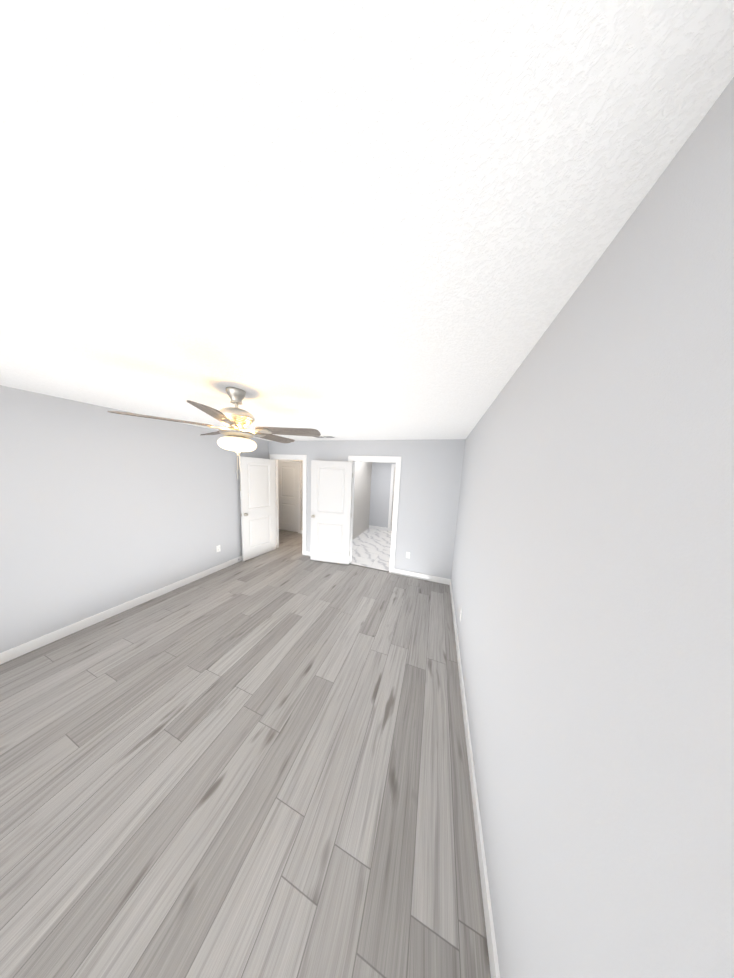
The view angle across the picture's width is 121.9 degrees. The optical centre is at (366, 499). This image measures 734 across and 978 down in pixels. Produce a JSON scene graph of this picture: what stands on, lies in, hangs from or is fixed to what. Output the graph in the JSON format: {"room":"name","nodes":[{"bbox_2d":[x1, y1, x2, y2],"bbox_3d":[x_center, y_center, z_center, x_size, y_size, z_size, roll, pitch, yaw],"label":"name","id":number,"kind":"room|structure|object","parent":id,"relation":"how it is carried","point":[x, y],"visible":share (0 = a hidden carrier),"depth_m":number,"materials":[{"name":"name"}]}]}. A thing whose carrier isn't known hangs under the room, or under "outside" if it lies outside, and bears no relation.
{"room":"empty bedroom","nodes":[
{"label":"empty bedroom","id":0,"kind":"room"},
{"bbox_2d":[0,385,268,652],"bbox_3d":[-3.032,0.182,2.402,0.100,2.440,4.975,5,8,19],"label":"wall","id":1,"kind":"structure","parent":0,"point":[102,509],"depth_m":2.28,"materials":[{"name":"grey paint"}]},
{"bbox_2d":[0,556,242,664],"bbox_3d":[-3.034,1.347,2.526,0.013,0.100,4.760,5,8,19],"label":"baseboard","id":2,"kind":"structure","parent":1,"relation":"attached to","point":[23,649],"depth_m":2.35,"materials":[{"name":"white wood"}]},
{"bbox_2d":[0,529,490,977],"bbox_3d":[-1.160,1.317,4.053,5.470,0.060,9.060,5,8,19],"label":"floor","id":3,"kind":"structure","parent":0,"point":[256,767],"depth_m":1.18,"materials":[{"name":"grey plastic"}]},
{"bbox_2d":[300,462,302,529],"bbox_3d":[-1.812,-0.225,6.001,0.165,2.440,0.380,5,8,19],"label":"wall block","id":4,"kind":"object","parent":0,"point":[301,516],"visible":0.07,"depth_m":5.85,"materials":[{"name":"grey paint"}]},
{"bbox_2d":[298,463,300,532],"bbox_3d":[-1.945,-0.014,5.861,0.070,2.045,0.016,5,8,19],"label":"trim","id":5,"kind":"structure","parent":4,"relation":"attached to","point":[299,484],"depth_m":5.83,"materials":[{"name":"white wood"}]},
{"bbox_2d":[353,462,371,538],"bbox_3d":[-0.134,-0.171,6.176,0.100,2.440,4.085,5,8,19],"label":"wall","id":6,"kind":"structure","parent":0,"point":[362,488],"depth_m":6.00,"materials":[{"name":"grey paint"}]},
{"bbox_2d":[0,0,733,440],"bbox_3d":[-1.009,-1.166,3.720,5.550,0.080,9.060,5,8,19],"label":"ceiling","id":7,"kind":"structure","parent":0,"point":[372,218],"depth_m":0.43,"materials":[{"name":"white paint"}]},
{"bbox_2d":[107,387,320,490],"bbox_3d":[-1.034,-0.466,1.698,1.277,0.795,1.230,5,8,19],"label":"ceiling fan light","id":8,"kind":"object","parent":7,"relation":"hanging from","point":[237,421],"visible":1,"depth_m":1.57,"materials":[{"name":"silver metal"}]},
{"bbox_2d":[315,435,336,437],"bbox_3d":[-0.746,-1.089,3.562,0.400,0.010,0.200,5,8,19],"label":"ceiling vent","id":9,"kind":"object","parent":7,"relation":"in","point":[328,436],"visible":0.94,"depth_m":3.53,"materials":[{"name":"white plastic"}]},
{"bbox_2d":[269,439,464,578],"bbox_3d":[-0.340,0.095,4.042,3.920,2.440,0.115,5,8,19],"label":"wall","id":10,"kind":"structure","parent":0,"point":[430,483],"depth_m":3.55,"materials":[{"name":"grey paint"}]},
{"bbox_2d":[239,456,275,560],"bbox_3d":[-2.233,0.178,4.228,0.157,2.030,0.772,6,8,25],"label":"entry door","id":11,"kind":"structure","parent":10,"relation":"in","point":[257,491],"depth_m":4.17,"materials":[{"name":"white painted wood"},{"name":"brushed nickel"}]},
{"bbox_2d":[270,454,306,555],"bbox_3d":[-1.705,0.114,4.520,0.950,2.155,0.153,5,8,19],"label":"door frame","id":12,"kind":"structure","parent":10,"relation":"attached to","point":[282,456],"depth_m":4.40,"materials":[{"name":"white wood"}]},
{"bbox_2d":[310,460,352,564],"bbox_3d":[-0.719,0.274,4.027,0.833,2.030,0.157,4,7,10],"label":"bathroom door","id":13,"kind":"structure","parent":10,"relation":"in","point":[331,488],"depth_m":4.00,"materials":[{"name":"white painted wood"},{"name":"brushed nickel"}]},
{"bbox_2d":[348,456,401,573],"bbox_3d":[0.094,0.276,3.901,1.010,2.155,0.134,5,8,19],"label":"door frame","id":14,"kind":"structure","parent":10,"relation":"attached to","point":[397,459],"depth_m":3.74,"materials":[{"name":"white wood"}]},
{"bbox_2d":[394,568,449,584],"bbox_3d":[0.965,1.384,3.665,0.972,0.100,0.013,5,8,19],"label":"baseboard","id":15,"kind":"structure","parent":10,"relation":"attached to","point":[423,576],"depth_m":3.65,"materials":[{"name":"white wood"}]},
{"bbox_2d":[351,528,391,570],"bbox_3d":[1.043,1.183,5.864,2.650,0.064,4.188,5,8,19],"label":"floor","id":16,"kind":"structure","parent":0,"point":[370,547],"depth_m":4.98,"materials":[{"name":"tile"}]},
{"bbox_2d":[350,563,388,571],"bbox_3d":[0.035,1.344,4.007,0.820,0.006,0.030,5,8,19],"label":"threshold strip","id":17,"kind":"object","parent":16,"relation":"on","point":[369,567],"visible":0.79,"depth_m":4.01,"materials":[{"name":"grey"}]},
{"bbox_2d":[369,462,393,527],"bbox_3d":[0.480,-0.208,6.683,0.730,2.440,0.115,5,8,19],"label":"wall","id":18,"kind":"structure","parent":0,"point":[380,492],"depth_m":6.64,"materials":[{"name":"grey paint"}]},
{"bbox_2d":[369,525,387,530],"bbox_3d":[0.370,0.955,6.784,0.655,0.100,0.013,5,8,19],"label":"baseboard","id":19,"kind":"structure","parent":18,"relation":"attached to","point":[378,527],"depth_m":6.77,"materials":[{"name":"white wood"}]},
{"bbox_2d":[388,464,395,530],"bbox_3d":[1.118,0.028,6.487,0.640,2.080,0.115,5,8,19],"label":"door frame","id":20,"kind":"structure","parent":18,"relation":"attached to","point":[392,498],"depth_m":6.55,"materials":[{"name":"white wood"}]},
{"bbox_2d":[451,77,733,977],"bbox_3d":[0.763,0.521,1.118,0.100,2.440,4.975,5,8,19],"label":"wall","id":21,"kind":"structure","parent":0,"point":[593,577],"depth_m":0.40,"materials":[{"name":"grey paint"}]},
{"bbox_2d":[450,579,499,977],"bbox_3d":[0.654,1.677,1.278,0.013,0.100,4.760,5,8,19],"label":"baseboard","id":22,"kind":"structure","parent":21,"relation":"attached to","point":[492,951],"depth_m":1.01,"materials":[{"name":"white wood"}]},
{"bbox_3d":[-2.489,-1.294,5.989,1.285,0.380,0.140,5,8,19],"label":"wall","id":23,"kind":"structure","parent":0,"visible":0},
{"bbox_2d":[278,460,300,462],"bbox_3d":[-2.293,-1.097,5.860,0.910,0.070,0.016,5,8,19],"label":"trim","id":24,"kind":"structure","parent":23,"relation":"attached to","point":[289,461],"depth_m":5.83,"materials":[{"name":"white wood"}]},
{"bbox_3d":[-2.684,-0.088,6.193,0.020,2.040,0.140,5,8,19],"label":"closet","id":25,"kind":"object","parent":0,"visible":0},
{"bbox_2d":[278,462,297,531],"bbox_3d":[-2.326,-0.059,6.037,0.756,2.030,0.035,5,8,19],"label":"closet door leaf","id":26,"kind":"structure","parent":25,"relation":"attached to","point":[288,493],"depth_m":6.02,"materials":[{"name":"white wood"}]}
]}

